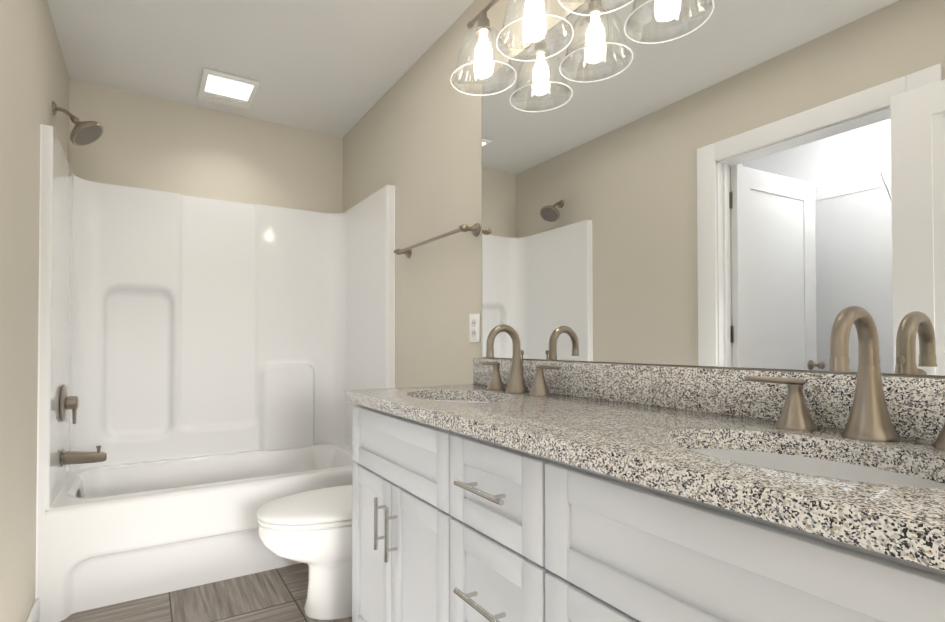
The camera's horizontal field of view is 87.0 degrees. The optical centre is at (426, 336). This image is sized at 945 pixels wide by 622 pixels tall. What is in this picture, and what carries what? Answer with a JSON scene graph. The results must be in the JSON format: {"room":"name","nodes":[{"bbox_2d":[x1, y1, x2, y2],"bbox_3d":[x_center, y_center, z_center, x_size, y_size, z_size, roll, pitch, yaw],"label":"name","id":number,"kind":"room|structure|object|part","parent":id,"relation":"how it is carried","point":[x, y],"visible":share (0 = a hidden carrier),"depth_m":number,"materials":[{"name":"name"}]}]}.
{"room":"bathroom","nodes":[
{"label":"bathroom","id":0,"kind":"room"},
{"bbox_2d":[0,0,68,621],"bbox_3d":[-1.541,-0.135,1.868,0.120,2.490,1.655,0,-1,-30],"label":"wall","id":1,"kind":"structure","parent":0,"point":[34,80],"depth_m":1.65,"materials":[{"name":"beige paint"}]},
{"bbox_2d":[26,598,39,621],"bbox_3d":[-1.303,1.051,1.569,0.014,0.110,0.755,0,-1,-30],"label":"baseboard","id":2,"kind":"structure","parent":1,"relation":"attached to","point":[34,615],"depth_m":1.84,"materials":[{"name":"white"}]},
{"bbox_2d":[35,124,41,598],"bbox_3d":[-1.496,0.143,1.912,0.006,1.935,0.006,0,-1,-30],"label":"trim","id":3,"kind":"structure","parent":1,"relation":"attached to","point":[38,360],"depth_m":1.91,"materials":[{"name":"white"}]},
{"bbox_2d":[52,101,103,145],"bbox_3d":[-1.553,-0.946,2.210,0.187,0.175,0.147,0,-1,-30],"label":"shower head","id":4,"kind":"object","parent":1,"relation":"attached to","point":[84,133],"visible":1,"depth_m":2.20},
{"bbox_3d":[-1.604,-0.991,2.197,0.077,0.043,0.017,0,-1,-30],"label":"arm","id":5,"kind":"part","parent":4,"relation":"part of"},
{"bbox_2d":[60,563,351,621],"bbox_3d":[-0.448,1.139,0.278,3.064,0.100,5.710,0,-1,-30],"label":"floor","id":6,"kind":"structure","parent":0,"point":[277,595],"depth_m":2.06,"materials":[{"name":"brown tile"}]},
{"bbox_2d":[37,124,393,621],"bbox_3d":[-1.035,0.152,2.637,1.518,1.935,0.807,0,-1,-30],"label":"shower","id":7,"kind":"object","parent":6,"relation":"on","point":[205,363],"visible":0.92,"depth_m":2.74,"materials":[{"name":"white plastic"}]},
{"bbox_3d":[-1.589,0.294,2.212,0.056,0.164,0.164,0,-1,-30],"label":"valve plate","id":8,"kind":"part","parent":7,"relation":"part of","materials":[{"name":"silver metal"}]},
{"bbox_3d":[-1.576,0.342,2.219,0.017,0.095,0.017,0,-1,-30],"label":"valve lever","id":9,"kind":"part","parent":7,"relation":"part of","materials":[{"name":"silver metal"}]},
{"bbox_3d":[-1.542,0.540,2.236,0.165,0.059,0.060,0,-1,-30],"label":"spout","id":10,"kind":"part","parent":7,"relation":"part of","materials":[{"name":"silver metal"}]},
{"bbox_2d":[257,485,351,619],"bbox_3d":[-0.312,0.719,2.093,0.781,0.787,0.430,0,-1,-30],"label":"toilet","id":11,"kind":"object","parent":6,"relation":"on","point":[312,529],"visible":0.42,"depth_m":1.91,"materials":[{"name":"white ceramic"}]},
{"bbox_3d":[-0.408,0.683,2.039,0.560,0.032,0.386,0,-1,-30],"label":"lid","id":12,"kind":"part","parent":11,"relation":"part of","materials":[{"name":"white plastic"}]},
{"bbox_3d":[-0.407,0.710,2.039,0.554,0.017,0.380,0,-1,-30],"label":"seat","id":13,"kind":"part","parent":11,"relation":"part of","materials":[{"name":"white plastic"}]},
{"bbox_2d":[345,398,944,621],"bbox_3d":[0.362,0.657,1.124,0.578,0.886,1.627,0,-1,-30],"label":"bathroom vanity","id":14,"kind":"object","parent":6,"relation":"on","point":[516,488],"depth_m":0.83,"materials":[{"name":"grey paint"}]},
{"bbox_3d":[-0.234,0.707,1.684,0.020,0.550,0.055,0,-1,-30],"label":"door","id":15,"kind":"part","parent":14,"relation":"part of","materials":[{"name":"grey paint"}]},
{"bbox_3d":[-0.172,0.953,1.570,0.020,0.055,0.198,0,-1,-30],"label":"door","id":16,"kind":"part","parent":14,"relation":"part of","materials":[{"name":"grey paint"}]},
{"bbox_3d":[-0.168,0.706,1.575,0.012,0.462,0.220,0,-1,-30],"label":"door panel","id":17,"kind":"part","parent":14,"relation":"part of","materials":[{"name":"grey paint"}]},
{"bbox_3d":[-0.172,0.458,1.577,0.020,0.055,0.198,0,-1,-30],"label":"door","id":18,"kind":"part","parent":14,"relation":"part of","materials":[{"name":"grey paint"}]},
{"bbox_3d":[-0.109,0.704,1.463,0.020,0.550,0.055,0,-1,-30],"label":"door","id":19,"kind":"part","parent":14,"relation":"part of","materials":[{"name":"grey paint"}]},
{"bbox_3d":[-0.080,0.704,1.412,0.020,0.550,0.055,0,-1,-30],"label":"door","id":20,"kind":"part","parent":14,"relation":"part of","materials":[{"name":"grey paint"}]},
{"bbox_3d":[-0.091,0.328,1.445,0.012,0.099,0.533,0,-1,-30],"label":"false panel","id":21,"kind":"part","parent":14,"relation":"part of","materials":[{"name":"grey paint"}]},
{"bbox_3d":[-0.014,0.702,1.304,0.012,0.462,0.220,0,-1,-30],"label":"door panel","id":22,"kind":"part","parent":14,"relation":"part of","materials":[{"name":"grey paint"}]},
{"bbox_3d":[-0.017,0.455,1.305,0.020,0.055,0.198,0,-1,-30],"label":"door","id":23,"kind":"part","parent":14,"relation":"part of","materials":[{"name":"grey paint"}]},
{"bbox_3d":[0.045,0.701,1.192,0.020,0.550,0.055,0,-1,-30],"label":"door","id":24,"kind":"part","parent":14,"relation":"part of","materials":[{"name":"grey paint"}]},
{"bbox_3d":[0.093,0.551,1.058,0.032,0.009,0.009,0,-1,-30],"label":"post","id":25,"kind":"part","parent":14,"relation":"part of","materials":[{"name":"silver metal"}]},
{"bbox_3d":[0.093,0.317,1.062,0.032,0.009,0.009,0,-1,-30],"label":"post","id":26,"kind":"part","parent":14,"relation":"part of","materials":[{"name":"silver metal"}]},
{"bbox_3d":[0.142,0.322,1.034,0.012,0.099,0.223,0,-1,-30],"label":"panel","id":27,"kind":"part","parent":14,"relation":"part of","materials":[{"name":"grey paint"}]},
{"bbox_3d":[0.142,0.559,1.031,0.012,0.183,0.223,0,-1,-30],"label":"panel","id":28,"kind":"part","parent":14,"relation":"part of","materials":[{"name":"grey paint"}]},
{"bbox_3d":[0.140,0.550,0.975,0.032,0.009,0.009,0,-1,-30],"label":"post","id":29,"kind":"part","parent":14,"relation":"part of","materials":[{"name":"silver metal"}]},
{"bbox_3d":[0.140,0.316,0.978,0.032,0.009,0.009,0,-1,-30],"label":"post","id":30,"kind":"part","parent":14,"relation":"part of","materials":[{"name":"silver metal"}]},
{"bbox_3d":[0.233,0.696,0.863,0.020,0.550,0.055,0,-1,-30],"label":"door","id":31,"kind":"part","parent":14,"relation":"part of","materials":[{"name":"grey paint"}]},
{"bbox_3d":[0.302,0.447,0.745,0.020,0.055,0.226,0,-1,-30],"label":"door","id":32,"kind":"part","parent":14,"relation":"part of","materials":[{"name":"grey paint"}]},
{"bbox_2d":[345,382,944,557],"bbox_3d":[0.370,0.196,1.134,0.561,0.037,1.666,0,-1,-30],"label":"countertop","id":33,"kind":"structure","parent":14,"relation":"on","point":[631,437],"depth_m":0.80,"materials":[{"name":"stone"}]},
{"bbox_2d":[429,394,500,401],"bbox_3d":[0.105,0.289,1.548,0.329,0.162,0.434,0,-1,-30],"label":"sink","id":34,"kind":"object","parent":33,"relation":"in","point":[444,397],"depth_m":1.73,"materials":[{"name":"white ceramic"}]},
{"bbox_2d":[477,324,564,393],"bbox_3d":[0.262,0.071,1.635,0.161,0.225,0.404,0,-1,-30],"label":"faucet","id":35,"kind":"object","parent":33,"relation":"on","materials":[{"name":"brown metal"}]},
{"bbox_2d":[673,434,944,497],"bbox_3d":[0.563,0.278,0.743,0.329,0.162,0.434,0,-1,-30],"label":"sink","id":36,"kind":"object","parent":33,"relation":"in","point":[925,479],"depth_m":0.81,"materials":[{"name":"white ceramic"}]},
{"bbox_2d":[741,306,944,449],"bbox_3d":[0.721,0.061,0.829,0.161,0.225,0.404,0,-1,-30],"label":"faucet","id":37,"kind":"object","parent":33,"relation":"on","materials":[{"name":"brown metal"}]},
{"bbox_3d":[0.390,0.316,0.601,0.012,0.099,0.588,0,-1,-30],"label":"false panel","id":38,"kind":"part","parent":14,"relation":"part of","materials":[{"name":"grey paint"}]},
{"bbox_2d":[69,79,342,213],"bbox_3d":[-1.266,-0.120,3.046,1.764,2.490,0.120,0,-1,-30],"label":"wall","id":39,"kind":"structure","parent":0,"point":[150,143],"depth_m":2.95,"materials":[{"name":"beige paint"}]},
{"bbox_2d":[47,0,474,137],"bbox_3d":[-0.448,-1.451,0.313,3.064,0.100,5.710,0,-1,-30],"label":"ceiling","id":40,"kind":"structure","parent":0,"point":[339,68],"depth_m":2.36,"materials":[{"name":"paint"}]},
{"bbox_2d":[197,68,259,108],"bbox_3d":[-1.095,-1.355,2.728,0.280,0.026,0.325,0,-1,-30],"label":"recessed light","id":41,"kind":"object","parent":40,"relation":"in","point":[226,88],"visible":0.98,"depth_m":2.69,"materials":[{"name":"white plastic"}]},
{"bbox_2d":[343,0,944,387],"bbox_3d":[0.861,-0.147,0.972,0.120,2.490,5.590,0,-1,-30],"label":"wall","id":42,"kind":"structure","parent":0,"point":[413,135],"depth_m":2.30,"materials":[{"name":"beige paint"}]},
{"bbox_2d":[394,186,394,387],"bbox_3d":[-0.176,0.153,2.663,0.006,1.935,0.006,0,-1,-30],"label":"trim","id":43,"kind":"structure","parent":42,"relation":"attached to","point":[394,287],"depth_m":2.67,"materials":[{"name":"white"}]},
{"bbox_2d":[394,223,480,257],"bbox_3d":[0.018,-0.430,2.245,0.087,0.054,0.644,0,-1,-30],"label":"towel rail","id":44,"kind":"object","parent":42,"relation":"attached to","point":[475,229],"visible":1,"depth_m":2.11,"materials":[{"name":"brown metal"}]},
{"bbox_3d":[-0.127,-0.427,2.501,0.087,0.054,0.054,0,-1,-30],"label":"post","id":45,"kind":"part","parent":44,"relation":"part of","materials":[{"name":"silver metal"}]},
{"bbox_3d":[0.165,-0.434,1.989,0.087,0.054,0.054,0,-1,-30],"label":"post","id":46,"kind":"part","parent":44,"relation":"part of","materials":[{"name":"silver metal"}]},
{"bbox_2d":[469,313,479,341],"bbox_3d":[0.193,-0.035,2.013,0.008,0.116,0.070,0,-1,-30],"label":"outlet","id":47,"kind":"object","parent":42,"relation":"attached to","point":[474,327],"visible":1,"depth_m":2.01,"materials":[{"name":"white plastic"}]},
{"bbox_2d":[451,0,633,95],"bbox_3d":[0.338,-1.056,1.521,0.255,0.302,0.754,0,-1,-30],"label":"sconce","id":48,"kind":"object","parent":42,"relation":"attached to","point":[533,11],"visible":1,"depth_m":1.61,"materials":[{"name":"clear glass"}]},
{"bbox_2d":[475,11,491,38],"bbox_3d":[0.199,-1.099,1.743,0.059,0.074,0.059,0,-1,-30],"label":"socket","id":49,"kind":"object","parent":48,"relation":"attached to","point":[481,18],"depth_m":1.73,"materials":[{"name":"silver metal"}]},
{"bbox_3d":[0.199,-0.989,1.742,0.230,0.171,0.230,0,-1,-30],"label":"lamp shade","id":50,"kind":"part","parent":48,"relation":"part of","materials":[{"name":"clear glass"}]},
{"bbox_3d":[0.199,-1.013,1.742,0.059,0.108,0.059,0,-1,-30],"label":"bulb","id":51,"kind":"part","parent":48,"relation":"part of","materials":[{"name":"white glass"}]},
{"bbox_3d":[0.328,-1.145,1.517,0.016,0.016,0.682,0,-1,-30],"label":"rod","id":52,"kind":"part","parent":48,"relation":"part of","materials":[{"name":"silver metal"}]},
{"bbox_3d":[0.328,-1.016,1.515,0.059,0.108,0.059,0,-1,-30],"label":"bulb","id":53,"kind":"part","parent":48,"relation":"part of","materials":[{"name":"white glass"}]},
{"bbox_3d":[0.328,-0.992,1.515,0.230,0.171,0.230,0,-1,-30],"label":"lamp shade","id":54,"kind":"part","parent":48,"relation":"part of","materials":[{"name":"clear glass"}]},
{"bbox_3d":[0.457,-0.995,1.288,0.230,0.171,0.230,0,-1,-30],"label":"lamp shade","id":55,"kind":"part","parent":48,"relation":"part of","materials":[{"name":"clear glass"}]},
{"bbox_2d":[473,358,944,437],"bbox_3d":[0.605,0.127,1.269,0.021,0.103,1.666,0,-1,-30],"label":"backsplash","id":56,"kind":"structure","parent":42,"relation":"attached to","point":[718,391],"depth_m":1.21,"materials":[{"name":"stone"}]},
{"bbox_2d":[482,0,944,375],"bbox_3d":[0.616,-0.477,1.277,0.006,1.095,1.595,0,-1,-30],"label":"mirror","id":57,"kind":"object","parent":42,"relation":"attached to","point":[743,183],"visible":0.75,"depth_m":1.15,"materials":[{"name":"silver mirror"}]}
]}

